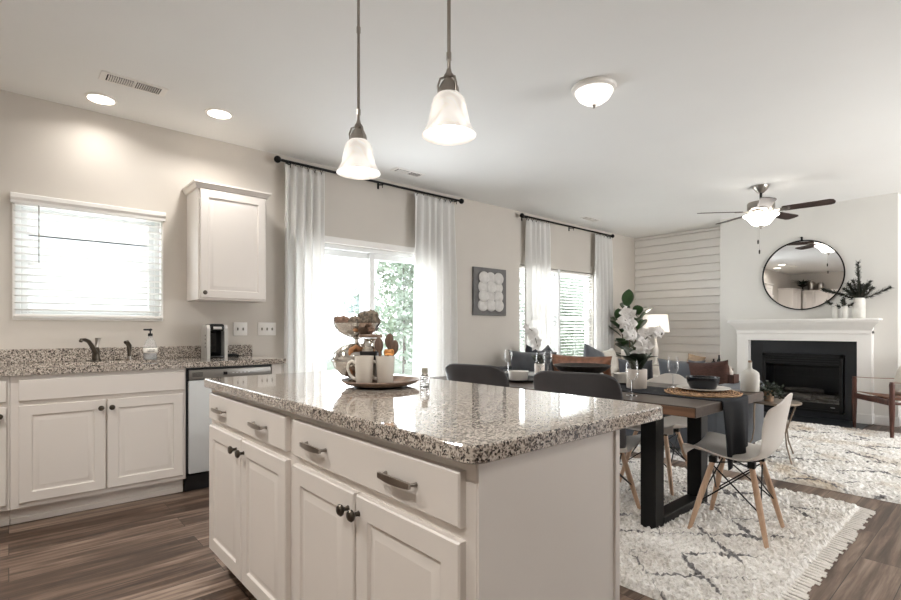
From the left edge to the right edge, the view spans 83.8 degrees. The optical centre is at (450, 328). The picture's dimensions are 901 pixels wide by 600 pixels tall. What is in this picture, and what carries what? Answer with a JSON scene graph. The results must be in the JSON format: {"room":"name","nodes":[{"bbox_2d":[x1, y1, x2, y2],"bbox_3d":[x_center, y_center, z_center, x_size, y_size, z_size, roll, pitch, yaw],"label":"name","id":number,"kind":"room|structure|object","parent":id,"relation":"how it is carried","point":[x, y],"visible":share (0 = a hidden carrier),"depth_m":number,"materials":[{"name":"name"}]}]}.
{"room":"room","nodes":[
{"label":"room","id":0,"kind":"room"},
{"bbox_2d":[0,90,635,373],"bbox_3d":[-0.509,-0.225,5.627,10.170,2.740,0.140,0,0,-41],"label":"wall","id":1,"kind":"structure","parent":0,"point":[48,148],"depth_m":4.14,"materials":[{"name":"paint"}]},
{"bbox_2d":[15,205,158,318],"bbox_3d":[-2.679,-0.475,3.753,0.875,0.800,0.065,0,0,-41],"label":"window","id":2,"kind":"structure","parent":1,"relation":"in","point":[17,235],"depth_m":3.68,"materials":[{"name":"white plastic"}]},
{"bbox_2d":[10,192,165,318],"bbox_3d":[-2.598,-0.496,3.658,0.916,0.830,0.086,0,0,-41],"label":"window blind","id":3,"kind":"object","parent":2,"relation":"attached to","point":[21,199],"visible":1,"depth_m":3.62,"materials":[{"name":"white plastic"}]},
{"bbox_2d":[12,202,162,318],"bbox_3d":[-2.632,-0.475,3.699,0.899,0.798,0.076,0,0,-41],"label":"trim","id":4,"kind":"structure","parent":1,"relation":"attached to","point":[13,204],"depth_m":3.38,"materials":[{"name":"white paint"}]},
{"bbox_2d":[13,317,162,320],"bbox_3d":[-2.632,-0.070,3.699,0.895,0.017,0.076,0,0,-41],"label":"trim","id":5,"kind":"structure","parent":1,"relation":"attached to","point":[15,318],"depth_m":3.65,"materials":[{"name":"white paint"}]},
{"bbox_2d":[0,345,251,363],"bbox_3d":[-2.805,0.184,3.498,2.810,0.094,0.022,0,0,-41],"label":"backsplash","id":6,"kind":"structure","parent":1,"relation":"attached to","point":[7,356],"depth_m":3.67,"materials":[{"name":"stone"}]},
{"bbox_2d":[182,179,271,302],"bbox_3d":[-1.826,-0.679,4.117,0.596,0.905,0.381,0,0,-41],"label":"upper cabinet","id":7,"kind":"object","parent":1,"relation":"attached to","point":[226,224],"visible":1,"depth_m":3.98,"materials":[{"name":"paint"}]},
{"bbox_2d":[233,322,246,335],"bbox_3d":[-1.824,0.000,4.362,0.118,0.116,0.018,0,0,-41],"label":"switch plate","id":8,"kind":"object","parent":1,"relation":"attached to","point":[239,328],"visible":1,"depth_m":4.36,"materials":[{"name":"white plastic"}]},
{"bbox_2d":[258,322,275,335],"bbox_3d":[-1.649,0.000,4.516,0.164,0.116,0.018,0,0,-41],"label":"switch plate","id":9,"kind":"object","parent":1,"relation":"attached to","point":[263,328],"visible":1,"depth_m":4.51,"materials":[{"name":"white plastic"}]},
{"bbox_2d":[274,155,463,203],"bbox_3d":[-0.728,-1.514,5.263,2.304,0.082,0.116,0,0,-41],"label":"curtain rod","id":10,"kind":"object","parent":1,"relation":"attached to","point":[277,159],"visible":0.91,"depth_m":5.21,"materials":[{"name":"black metal"}]},
{"bbox_2d":[284,162,324,372],"bbox_3d":[-1.356,-0.197,4.670,0.425,2.663,0.102,0,0,-41],"label":"curtain","id":11,"kind":"object","parent":10,"relation":"hanging from","point":[304,291],"visible":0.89,"depth_m":4.67,"materials":[{"name":"white fabric"}]},
{"bbox_2d":[413,192,456,376],"bbox_3d":[-0.181,-0.197,5.704,0.642,2.663,0.115,0,0,-41],"label":"curtain","id":12,"kind":"object","parent":10,"relation":"hanging from","point":[435,270],"visible":0.78,"depth_m":5.69,"materials":[{"name":"white fabric"}]},
{"bbox_2d":[325,243,414,333],"bbox_3d":[-0.838,0.150,5.335,1.810,1.990,0.123,0,0,-41],"label":"door","id":13,"kind":"structure","parent":1,"relation":"in","point":[370,255],"depth_m":5.32,"materials":[{"name":"white plastic"}]},
{"bbox_2d":[325,236,414,253],"bbox_3d":[-0.787,0.117,5.277,1.940,2.055,0.016,0,0,-41],"label":"trim","id":14,"kind":"structure","parent":1,"relation":"attached to","point":[328,239],"depth_m":5.21,"materials":[{"name":"white paint"}]},
{"bbox_2d":[472,266,505,315],"bbox_3d":[0.509,-0.472,6.380,0.590,0.600,0.069,0,0,-41],"label":"wall art","id":15,"kind":"object","parent":1,"relation":"attached to","point":[488,284],"visible":1,"depth_m":6.34,"materials":[{"name":"grey fabric"}]},
{"bbox_2d":[520,269,554,351],"bbox_3d":[1.196,-0.175,7.163,0.860,1.400,0.065,0,0,-41],"label":"window","id":16,"kind":"structure","parent":1,"relation":"in","point":[552,327],"depth_m":7.41,"materials":[{"name":"white plastic"}]},
{"bbox_2d":[520,265,557,349],"bbox_3d":[1.241,-0.177,7.116,0.835,1.376,0.056,0,0,-41],"label":"window blind","id":17,"kind":"object","parent":16,"relation":"attached to","point":[521,267],"visible":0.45,"depth_m":7.30,"materials":[{"name":"white plastic"}]},
{"bbox_2d":[555,269,559,354],"bbox_3d":[1.559,-0.175,7.439,0.050,1.400,0.130,0,0,-41],"label":"trim","id":18,"kind":"structure","parent":1,"relation":"attached to","point":[557,306],"depth_m":7.39,"materials":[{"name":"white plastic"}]},
{"bbox_2d":[520,213,613,238],"bbox_3d":[1.783,-1.508,7.473,2.314,0.082,0.116,0,0,-41],"label":"curtain rod","id":19,"kind":"object","parent":1,"relation":"attached to","point":[522,215],"visible":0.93,"depth_m":7.38,"materials":[{"name":"black metal"}]},
{"bbox_2d":[524,217,550,351],"bbox_3d":[1.207,-0.194,6.934,0.555,2.657,0.115,0,0,-41],"label":"curtain","id":20,"kind":"object","parent":19,"relation":"hanging from","point":[537,280],"visible":0.67,"depth_m":6.92,"materials":[{"name":"white fabric"}]},
{"bbox_2d":[594,234,613,351],"bbox_3d":[2.434,-0.194,8.011,0.554,2.657,0.115,0,0,-41],"label":"curtain","id":21,"kind":"object","parent":19,"relation":"hanging from","point":[603,272],"visible":0.7,"depth_m":7.98,"materials":[{"name":"white fabric"}]},
{"bbox_2d":[560,273,588,344],"bbox_3d":[1.879,-0.175,7.764,0.860,1.400,0.065,0,0,-41],"label":"window","id":22,"kind":"structure","parent":1,"relation":"in","point":[568,275],"depth_m":8.00,"materials":[{"name":"white plastic"}]},
{"bbox_2d":[560,270,591,355],"bbox_3d":[1.921,-0.177,7.713,0.835,1.376,0.056,0,0,-41],"label":"window blind","id":23,"kind":"object","parent":22,"relation":"attached to","point":[561,272],"visible":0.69,"depth_m":7.66,"materials":[{"name":"white plastic"}]},
{"bbox_2d":[0,0,900,238],"bbox_3d":[1.972,-1.655,2.694,10.420,0.120,7.840,0,0,-41],"label":"ceiling","id":24,"kind":"structure","parent":0,"point":[712,101],"depth_m":3.27,"materials":[{"name":"paint"}]},
{"bbox_2d":[84,92,117,105],"bbox_3d":[-2.421,-1.591,3.478,0.196,0.009,0.196,0,0,-41],"label":"recessed light","id":25,"kind":"object","parent":24,"relation":"in","point":[98,98],"visible":1,"depth_m":3.47,"materials":[{"name":"white plastic"}]},
{"bbox_2d":[98,70,168,96],"bbox_3d":[-2.057,-1.589,3.265,0.370,0.012,0.140,0,0,-41],"label":"ceiling vent","id":26,"kind":"object","parent":24,"relation":"in","point":[105,76],"visible":1,"depth_m":3.25,"materials":[{"name":"white plastic"}]},
{"bbox_2d":[205,108,233,119],"bbox_3d":[-1.711,-1.591,3.716,0.196,0.009,0.196,0,0,-41],"label":"recessed light","id":27,"kind":"object","parent":24,"relation":"in","point":[218,113],"visible":1,"depth_m":3.71,"materials":[{"name":"white plastic"}]},
{"bbox_2d":[336,0,379,179],"bbox_3d":[-0.380,-1.119,2.074,0.179,0.952,0.179,0,0,-41],"label":"pendant light","id":28,"kind":"object","parent":24,"relation":"hanging from","point":[358,162],"visible":1,"depth_m":2.05,"materials":[{"name":"white glass"}]},
{"bbox_2d":[390,167,424,177],"bbox_3d":[-0.432,-1.589,5.108,0.360,0.012,0.120,0,0,-41],"label":"ceiling vent","id":29,"kind":"object","parent":24,"relation":"in","point":[399,170],"visible":1,"depth_m":5.09,"materials":[{"name":"white plastic"}]},
{"bbox_2d":[422,0,475,145],"bbox_3d":[-0.005,-1.115,1.648,0.179,0.960,0.179,0,0,-41],"label":"pendant light","id":30,"kind":"object","parent":24,"relation":"hanging from","point":[448,124],"visible":1,"depth_m":1.62,"materials":[{"name":"white glass"}]},
{"bbox_2d":[571,77,616,108],"bbox_3d":[0.947,-1.524,3.314,0.292,0.142,0.292,0,0,-41],"label":"flush light","id":31,"kind":"object","parent":24,"relation":"attached to","point":[593,91],"visible":1,"depth_m":3.24,"materials":[{"name":"white glass"}]},
{"bbox_2d":[697,184,835,253],"bbox_3d":[3.495,-1.215,5.577,1.275,0.760,1.255,0,0,-41],"label":"ceiling fan","id":32,"kind":"object","parent":24,"relation":"hanging from","point":[761,215],"visible":1,"depth_m":5.51,"materials":[{"name":"silver metal"}]},
{"bbox_2d":[0,424,900,599],"bbox_3d":[1.972,1.195,2.694,10.420,0.100,7.840,0,0,-41],"label":"floor","id":33,"kind":"structure","parent":0,"point":[154,548],"depth_m":2.53,"materials":[{"name":"brown wood"}]},
{"bbox_2d":[0,376,9,526],"bbox_3d":[-2.954,0.708,2.906,0.604,0.874,0.711,0,0,-41],"label":"base cabinet","id":34,"kind":"object","parent":33,"relation":"on","point":[4,381],"visible":0.98,"depth_m":2.85,"materials":[{"name":"paint"}]},
{"bbox_2d":[10,368,185,524],"bbox_3d":[-2.382,0.708,3.409,0.916,0.874,0.711,0,0,-41],"label":"base cabinet","id":35,"kind":"object","parent":33,"relation":"on","point":[79,442],"visible":0.97,"depth_m":3.13,"materials":[{"name":"paint"}]},
{"bbox_2d":[0,345,285,376],"bbox_3d":[-2.577,0.203,3.255,2.831,0.132,0.687,0,0,-41],"label":"countertop","id":36,"kind":"structure","parent":35,"relation":"on","point":[13,362],"depth_m":3.55,"materials":[{"name":"stone"}]},
{"bbox_2d":[79,338,101,361],"bbox_3d":[-2.540,0.146,3.520,0.067,0.170,0.207,0,0,3],"label":"kitchen faucet","id":37,"kind":"object","parent":36,"relation":"on","point":[95,349],"visible":0.98,"depth_m":3.56,"materials":[{"name":"grey metal"}]},
{"bbox_2d":[143,328,157,359],"bbox_3d":[-2.259,0.114,3.779,0.096,0.235,0.069,0,0,-41],"label":"soap bottle","id":38,"kind":"object","parent":36,"relation":"on","point":[149,353],"visible":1,"depth_m":3.76,"materials":[{"name":"clear plastic"}]},
{"bbox_2d":[201,324,227,358],"bbox_3d":[-1.891,0.095,4.016,0.154,0.272,0.202,0,0,-38],"label":"coffee maker","id":39,"kind":"object","parent":36,"relation":"on","point":[214,337],"visible":0.99,"depth_m":3.98,"materials":[{"name":"silver metal"}]},
{"bbox_2d":[184,364,270,491],"bbox_3d":[-1.806,0.711,3.908,0.592,0.868,0.646,0,0,-41],"label":"dishwasher","id":40,"kind":"object","parent":33,"relation":"on","point":[198,421],"visible":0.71,"depth_m":3.54,"materials":[{"name":"silver metal"}]},
{"bbox_2d":[209,389,294,599],"bbox_3d":[-0.638,0.708,2.195,0.608,0.874,0.912,0,0,-41],"label":"base cabinet","id":41,"kind":"object","parent":33,"relation":"on","point":[252,459],"visible":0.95,"depth_m":1.93,"materials":[{"name":"paint"}]},
{"bbox_2d":[204,370,662,463],"bbox_3d":[-0.255,0.250,1.932,0.810,0.038,1.827,0,0,-41],"label":"countertop","id":42,"kind":"structure","parent":41,"relation":"on","point":[462,422],"depth_m":1.44,"materials":[{"name":"stone"}]},
{"bbox_2d":[341,375,419,388],"bbox_3d":[-0.283,0.216,2.033,0.316,0.029,0.316,0,0,-41],"label":"serving tray","id":43,"kind":"object","parent":42,"relation":"on","point":[398,381],"visible":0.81,"depth_m":1.93,"materials":[{"name":"brown wood"}]},
{"bbox_2d":[331,323,380,381],"bbox_3d":[-0.388,0.097,2.087,0.212,0.244,0.212,0,0,0],"label":"tiered stand","id":44,"kind":"object","parent":43,"relation":"on","point":[340,358],"visible":0.53,"depth_m":2.02,"materials":[{"name":"silver metal"}]},
{"bbox_2d":[331,343,362,377],"bbox_3d":[-0.388,0.132,2.087,0.212,0.146,0.212,0,0,-41],"label":"bowl","id":45,"kind":"object","parent":44,"relation":"on","point":[340,358],"depth_m":2.01,"materials":[{"name":"glass"}]},
{"bbox_2d":[333,323,380,337],"bbox_3d":[-0.388,0.007,2.087,0.198,0.064,0.198,0,0,0],"label":"bowl","id":46,"kind":"object","parent":44,"relation":"on","point":[352,330],"depth_m":2.02,"materials":[{"name":"clear glass"}]},
{"bbox_2d":[358,309,380,330],"bbox_3d":[-0.342,-0.033,2.095,0.104,0.098,0.105,0,0,-41],"label":"decorative ball","id":47,"kind":"object","parent":44,"relation":"on","point":[370,316],"visible":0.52,"depth_m":2.06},
{"bbox_2d":[346,355,373,382],"bbox_3d":[-0.352,0.158,1.942,0.114,0.108,0.076,0,0,14],"label":"mug","id":48,"kind":"object","parent":43,"relation":"on","point":[363,363],"visible":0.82,"depth_m":1.91,"materials":[{"name":"ceramic"}]},
{"bbox_2d":[348,326,382,382],"bbox_3d":[-0.344,0.104,2.021,0.142,0.232,0.096,0,0,0],"label":"press","id":49,"kind":"object","parent":43,"relation":"on","point":[368,346],"visible":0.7,"depth_m":1.99,"materials":[{"name":"silver metal"}]},
{"bbox_2d":[373,355,394,382],"bbox_3d":[-0.272,0.158,1.950,0.114,0.108,0.076,0,0,9],"label":"mug","id":50,"kind":"object","parent":43,"relation":"on","point":[384,364],"visible":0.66,"depth_m":1.92,"materials":[{"name":"ceramic"}]},
{"bbox_2d":[420,368,429,387],"bbox_3d":[-0.101,0.192,1.969,0.037,0.078,0.037,0,0,-19],"label":"bottle","id":51,"kind":"object","parent":42,"relation":"on","point":[424,379],"visible":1,"depth_m":1.96,"materials":[{"name":"clear glass"}]},
{"bbox_2d":[293,414,476,599],"bbox_3d":[-0.047,0.708,1.524,0.608,0.874,0.874,0,0,-41],"label":"base cabinet","id":52,"kind":"object","parent":33,"relation":"on","point":[374,518],"visible":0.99,"depth_m":1.27,"materials":[{"name":"paint"}]},
{"bbox_2d":[477,430,619,599],"bbox_3d":[0.253,0.708,1.211,0.537,0.874,0.032,0,0,-41],"label":"island end panel","id":53,"kind":"object","parent":33,"relation":"on","point":[548,519],"visible":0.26,"depth_m":1.19,"materials":[{"name":"paint"}]},
{"bbox_2d":[609,289,652,354],"bbox_3d":[2.867,0.263,7.928,0.673,1.765,0.638,0,0,-41],"label":"rubber plant","id":54,"kind":"object","parent":33,"relation":"on","point":[627,298],"visible":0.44,"depth_m":7.89,"materials":[{"name":"green plant"}]},
{"bbox_2d":[611,356,659,377],"bbox_3d":[2.208,0.775,7.118,1.810,0.740,0.870,0,0,-41],"label":"sofa","id":55,"kind":"object","parent":33,"relation":"on","point":[656,372],"visible":0.02,"depth_m":7.34,"materials":[{"name":"fabric"}]},
{"bbox_2d":[583,343,604,356],"bbox_3d":[2.033,0.462,7.105,0.574,0.540,0.206,0,0,-37],"label":"throw pillow","id":56,"kind":"object","parent":55,"relation":"on","point":[589,351],"visible":0.38,"depth_m":7.03,"materials":[{"name":"grey fabric"}]},
{"bbox_2d":[601,347,618,373],"bbox_3d":[2.357,0.481,7.403,0.201,0.408,0.449,0,0,37],"label":"throw pillow","id":57,"kind":"object","parent":55,"relation":"on","point":[611,352],"visible":0.51,"depth_m":7.33,"materials":[{"name":"beige fabric"}]},
{"bbox_2d":[620,457,875,599],"bbox_3d":[0.929,1.121,3.577,2.030,0.045,2.966,0,0,-41],"label":"shag rug","id":58,"kind":"object","parent":33,"relation":"on","point":[723,556],"visible":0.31,"depth_m":2.60,"materials":[{"name":"carpet"}]},
{"bbox_2d":[445,363,509,386],"bbox_3d":[0.337,0.681,3.552,0.522,0.898,0.662,0,0,39],"label":"padded chair","id":59,"kind":"object","parent":58,"relation":"on","point":[470,373],"visible":0.12,"depth_m":3.27,"materials":[{"name":"grey fabric"}]},
{"bbox_2d":[533,371,640,509],"bbox_3d":[0.844,0.681,2.977,0.522,0.898,0.662,0,0,36],"label":"padded chair","id":60,"kind":"object","parent":58,"relation":"on","point":[597,385],"visible":0.3,"depth_m":2.71,"materials":[{"name":"grey fabric"}]},
{"bbox_2d":[430,371,762,528],"bbox_3d":[0.890,0.765,3.595,0.993,0.751,2.098,0,0,-41],"label":"dining table","id":61,"kind":"object","parent":58,"relation":"on","point":[654,513],"visible":0.35,"depth_m":2.84,"materials":[{"name":"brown wood"}]},
{"bbox_2d":[507,377,532,381],"bbox_3d":[0.515,0.381,3.744,0.270,0.017,0.270,0,0,-41],"label":"dinner plate","id":62,"kind":"object","parent":61,"relation":"on","point":[528,379],"visible":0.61,"depth_m":3.68,"materials":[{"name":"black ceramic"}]},
{"bbox_2d":[508,370,528,380],"bbox_3d":[0.511,0.349,3.779,0.156,0.066,0.156,0,0,-41],"label":"bowl","id":63,"kind":"object","parent":62,"relation":"on","point":[517,375],"visible":1,"depth_m":3.72,"materials":[{"name":"white ceramic"}]},
{"bbox_2d":[522,323,548,373],"bbox_3d":[0.715,0.171,4.135,0.197,0.436,0.192,0,0,29],"label":"orchid","id":64,"kind":"object","parent":61,"relation":"on","point":[532,333],"visible":0.99,"depth_m":4.11,"materials":[{"name":"plant"}]},
{"bbox_2d":[505,373,748,470],"bbox_3d":[0.948,0.570,3.547,0.380,0.370,2.026,0,0,-41],"label":"table runner","id":65,"kind":"object","parent":61,"relation":"on","point":[735,410],"visible":0.45,"depth_m":2.81,"materials":[{"name":"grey fabric"}]},
{"bbox_2d":[553,363,610,372],"bbox_3d":[0.956,0.323,3.652,0.410,0.125,0.410,0,0,-41],"label":"pedestal bowl","id":66,"kind":"object","parent":65,"relation":"on","point":[567,367],"visible":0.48,"depth_m":3.53,"materials":[{"name":"brown wood"}]},
{"bbox_2d":[616,305,664,388],"bbox_3d":[1.220,0.113,3.299,0.329,0.548,0.266,0,0,-41],"label":"orchid","id":67,"kind":"object","parent":65,"relation":"on","point":[636,358],"visible":0.99,"depth_m":3.26,"materials":[{"name":"plant"}]},
{"bbox_2d":[664,387,742,397],"bbox_3d":[1.509,0.378,3.009,0.423,0.016,0.423,0,0,-41],"label":"woven placemat","id":68,"kind":"object","parent":65,"relation":"on","point":[675,391],"visible":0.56,"depth_m":2.90,"materials":[{"name":"brown wicker"}]},
{"bbox_2d":[676,384,730,391],"bbox_3d":[1.534,0.361,3.048,0.300,0.019,0.300,0,0,-41],"label":"dinner plate","id":69,"kind":"object","parent":68,"relation":"on","point":[684,386],"visible":0.67,"depth_m":3.02,"materials":[{"name":"white ceramic"}]},
{"bbox_2d":[686,375,719,389],"bbox_3d":[1.542,0.328,3.069,0.188,0.072,0.188,0,0,-41],"label":"bowl","id":70,"kind":"object","parent":69,"relation":"on","point":[701,382],"visible":0.98,"depth_m":3.00,"materials":[{"name":"black ceramic"}]},
{"bbox_2d":[740,360,759,391],"bbox_3d":[1.871,0.292,3.138,0.106,0.193,0.106,0,0,-41],"label":"bottle vase","id":71,"kind":"object","parent":61,"relation":"on","point":[749,377],"visible":1,"depth_m":3.10,"materials":[{"name":"white ceramic"}]},
{"bbox_3d":[1.249,0.380,3.576,0.270,0.017,0.270,0,0,-41],"label":"dinner plate","id":72,"kind":"object","parent":61,"relation":"on","visible":0},
{"bbox_2d":[613,372,625,382],"bbox_3d":[1.242,0.349,3.584,0.156,0.066,0.156,0,0,-41],"label":"bowl","id":73,"kind":"object","parent":72,"relation":"on","point":[620,376],"visible":0.56,"depth_m":3.53,"materials":[{"name":"white ceramic"}]},
{"bbox_2d":[620,373,687,495],"bbox_3d":[1.503,0.734,3.647,0.492,0.793,0.467,0,0,-43],"label":"shell chair","id":74,"kind":"object","parent":58,"relation":"on","point":[670,422],"visible":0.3,"depth_m":3.62,"materials":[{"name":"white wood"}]},
{"bbox_2d":[683,393,792,548],"bbox_3d":[1.612,0.734,2.807,0.492,0.793,0.467,0,0,44],"label":"shell chair","id":75,"kind":"object","parent":58,"relation":"on","point":[774,424],"visible":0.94,"depth_m":2.77,"materials":[{"name":"white plastic"}]},
{"bbox_2d":[632,418,900,503],"bbox_3d":[3.639,1.124,4.599,2.816,0.037,4.510,0,0,-41],"label":"shag rug","id":76,"kind":"object","parent":33,"relation":"on","point":[854,461],"visible":0.37,"depth_m":4.25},
{"bbox_2d":[499,366,763,458],"bbox_3d":[1.733,0.802,5.561,0.890,0.651,2.840,0,0,-41],"label":"sofa","id":77,"kind":"object","parent":76,"relation":"on","point":[716,424],"visible":0.09,"depth_m":4.52,"materials":[{"name":"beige fabric"}]},
{"bbox_2d":[509,350,556,371],"bbox_3d":[1.025,0.474,6.190,0.230,0.412,0.761,0,0,-42],"label":"throw pillow","id":78,"kind":"object","parent":77,"relation":"on","point":[520,360],"visible":0.41,"depth_m":6.15,"materials":[{"name":"grey fabric"}]},
{"bbox_2d":[550,353,611,375],"bbox_3d":[1.472,0.484,5.651,0.236,0.392,0.823,0,0,-38],"label":"throw pillow","id":79,"kind":"object","parent":77,"relation":"on","point":[556,358],"visible":0.3,"depth_m":5.56,"materials":[{"name":"leather"}]},
{"bbox_2d":[618,358,652,379],"bbox_3d":[1.917,0.494,5.177,0.201,0.372,0.382,0,0,-43],"label":"throw pillow","id":80,"kind":"object","parent":77,"relation":"on","point":[623,363],"visible":0.16,"depth_m":5.06,"materials":[{"name":"grey fabric"}]},
{"bbox_2d":[657,358,705,378],"bbox_3d":[2.229,0.484,4.825,0.213,0.392,0.460,0,0,-41],"label":"throw pillow","id":81,"kind":"object","parent":77,"relation":"on","point":[672,366],"visible":0.4,"depth_m":4.79,"materials":[{"name":"grey fabric"}]},
{"bbox_2d":[687,360,731,384],"bbox_3d":[2.366,0.479,4.560,0.186,0.422,0.456,0,0,-27],"label":"throw pillow","id":82,"kind":"object","parent":77,"relation":"on","point":[720,369],"visible":0.41,"depth_m":4.46,"materials":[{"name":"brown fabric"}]},
{"bbox_2d":[749,398,801,464],"bbox_3d":[2.842,0.881,4.429,0.432,0.504,0.438,0,0,-41],"label":"wire side table","id":83,"kind":"object","parent":76,"relation":"on","point":[776,401],"visible":0.66,"depth_m":4.30,"materials":[{"name":"beige metal"}]},
{"bbox_2d":[760,380,784,401],"bbox_3d":[2.781,0.539,4.383,0.243,0.179,0.254,0,0,-41],"label":"trailing plant","id":84,"kind":"object","parent":83,"relation":"on","point":[769,394],"visible":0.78,"depth_m":4.35,"materials":[{"name":"green plant"}]},
{"bbox_2d":[852,376,900,437],"bbox_3d":[4.945,0.707,5.382,0.799,0.852,0.686,0,0,10],"label":"armchair","id":85,"kind":"object","parent":76,"relation":"on","point":[889,399],"visible":0.98,"depth_m":5.42,"materials":[{"name":"brown wood"}]},
{"bbox_2d":[894,366,900,395],"bbox_3d":[4.960,0.574,5.380,0.209,0.351,0.523,0,0,8],"label":"throw pillow","id":86,"kind":"object","parent":85,"relation":"on","point":[897,379],"visible":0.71,"depth_m":5.49,"materials":[{"name":"beige fabric"}]},
{"bbox_2d":[764,412,869,429],"bbox_3d":[4.365,1.138,6.378,0.620,0.014,1.430,0,0,-41],"label":"hearth","id":87,"kind":"object","parent":33,"relation":"on","point":[797,418],"visible":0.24,"depth_m":6.14,"materials":[{"name":"black stone"}]},
{"bbox_2d":[751,340,856,420],"bbox_3d":[4.736,0.642,6.695,0.480,0.978,1.183,0,0,-41],"label":"fireplace","id":88,"kind":"object","parent":87,"relation":"on","point":[818,374],"visible":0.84,"depth_m":6.62,"materials":[{"name":"black metal"}]},
{"bbox_2d":[727,318,882,424],"bbox_3d":[4.503,0.501,6.491,0.261,1.257,1.644,0,0,-41],"label":"fireplace mantel","id":89,"kind":"object","parent":87,"relation":"on","point":[859,330],"visible":0.8,"depth_m":6.21,"materials":[{"name":"white paint"}]},
{"bbox_2d":[728,318,882,321],"bbox_3d":[4.503,-0.115,6.491,0.261,0.025,1.624,0,0,-41],"label":"shelf","id":90,"kind":"object","parent":89,"relation":"attached to","point":[841,319],"depth_m":6.24,"materials":[{"name":"white paint"}]},
{"bbox_2d":[825,295,852,317],"bbox_3d":[4.738,-0.269,6.101,0.162,0.285,0.346,0,0,-41],"label":"evergreen","id":91,"kind":"object","parent":89,"relation":"on","point":[844,308],"visible":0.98,"depth_m":6.08,"materials":[{"name":"green plant"}]},
{"bbox_2d":[820,260,891,317],"bbox_3d":[4.844,-0.478,6.040,0.259,0.703,0.738,0,0,-36],"label":"evergreen","id":92,"kind":"object","parent":89,"relation":"on","point":[857,295],"visible":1,"depth_m":5.99,"materials":[{"name":"green plant"}]},
{"bbox_2d":[852,298,865,317],"bbox_3d":[4.902,-0.249,6.025,0.124,0.245,0.124,0,0,-41],"label":"pot","id":93,"kind":"object","parent":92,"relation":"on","point":[859,304],"depth_m":5.98,"materials":[{"name":"white ceramic"}]},
{"bbox_3d":[3.225,0.856,7.900,0.380,0.581,0.380,0,0,-41],"label":"table","id":94,"kind":"object","parent":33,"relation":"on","visible":0},
{"bbox_2d":[643,314,669,364],"bbox_3d":[3.225,0.170,7.900,0.413,0.790,0.413,0,0,-41],"label":"table lamp","id":95,"kind":"object","parent":94,"relation":"on","point":[653,320],"visible":0.71,"depth_m":7.75,"materials":[{"name":"white fabric"}]},
{"bbox_2d":[635,226,719,362],"bbox_3d":[3.820,-0.225,8.283,0.140,2.740,1.590,0,0,-41],"label":"wall","id":96,"kind":"structure","parent":0,"point":[677,275],"depth_m":8.20,"materials":[{"name":"paint"}]},
{"bbox_2d":[720,193,900,416],"bbox_3d":[4.761,-0.225,6.753,0.470,2.740,1.950,0,0,-41],"label":"wall","id":97,"kind":"structure","parent":0,"point":[867,230],"depth_m":6.29,"materials":[{"name":"paint"}]},
{"bbox_2d":[762,237,844,309],"bbox_3d":[4.594,-0.729,6.567,0.030,0.961,0.914,0,0,-41],"label":"round mirror","id":98,"kind":"object","parent":97,"relation":"attached to","point":[794,275],"visible":0.98,"depth_m":6.56,"materials":[{"name":"black metal"}]},
{"bbox_2d":[874,415,897,426],"bbox_3d":[5.151,1.087,5.941,0.016,0.115,0.215,0,0,-41],"label":"baseboard","id":99,"kind":"structure","parent":97,"relation":"attached to","point":[878,419],"depth_m":5.95,"materials":[{"name":"white paint"}]},
{"label":"outside","id":100,"kind":"structure","parent":0,"visible":0},
{"bbox_2d":[324,336,579,375],"bbox_3d":[-20.446,1.395,38.374,100.000,0.100,75.370,0,0,-41],"label":"lawn","id":101,"kind":"structure","parent":100,"point":[330,346],"depth_m":30.01,"materials":[{"name":"green plant"}]},
{"bbox_2d":[339,286,358,342],"bbox_3d":[-8.729,-1.431,48.370,4.365,5.631,3.827,0,0,-22],"label":"tree","id":102,"kind":"object","parent":101,"relation":"on","point":[357,300],"visible":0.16,"depth_m":47.93,"materials":[{"name":"green plant"}]},
{"bbox_2d":[329,260,413,372],"bbox_3d":[-1.406,-1.544,15.649,4.151,5.779,5.242,0,0,-1],"label":"tree","id":103,"kind":"object","parent":101,"relation":"on","point":[403,314],"visible":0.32,"depth_m":14.97,"materials":[{"name":"green plant"}]},
{"bbox_2d":[334,262,413,363],"bbox_3d":[-1.871,-2.081,19.804,4.492,6.854,4.206,0,0,32],"label":"tree","id":104,"kind":"object","parent":101,"relation":"on","point":[397,274],"visible":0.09,"depth_m":19.25,"materials":[{"name":"green plant"}]},
{"bbox_2d":[378,262,413,365],"bbox_3d":[-0.670,-1.162,16.692,4.813,5.015,4.531,0,0,-41],"label":"tree","id":105,"kind":"object","parent":101,"relation":"on","point":[412,266],"visible":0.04,"depth_m":15.87,"materials":[{"name":"green plant"}]},
{"bbox_2d":[520,276,584,356],"bbox_3d":[3.971,-0.409,18.852,5.549,3.577,4.053,0,0,-13],"label":"tree","id":106,"kind":"object","parent":101,"relation":"on","point":[569,330],"visible":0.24,"depth_m":18.59,"materials":[{"name":"green plant"}]},
{"bbox_2d":[521,273,584,354],"bbox_3d":[4.720,-1.073,22.648,5.626,4.838,4.371,0,0,27],"label":"tree","id":107,"kind":"object","parent":101,"relation":"on","point":[574,350],"visible":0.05,"depth_m":21.97,"materials":[{"name":"green plant"}]},
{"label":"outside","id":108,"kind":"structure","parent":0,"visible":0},
{"bbox_3d":[-1.896,1.275,7.150,5.400,0.140,3.960,0,0,-41],"label":"patio","id":109,"kind":"object","parent":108,"visible":0},
{"bbox_2d":[359,259,366,342],"bbox_3d":[-1.435,-0.295,8.594,0.240,3.000,0.240,0,0,-41],"label":"porch post","id":110,"kind":"object","parent":109,"relation":"on","point":[362,262],"visible":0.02,"depth_m":8.53,"materials":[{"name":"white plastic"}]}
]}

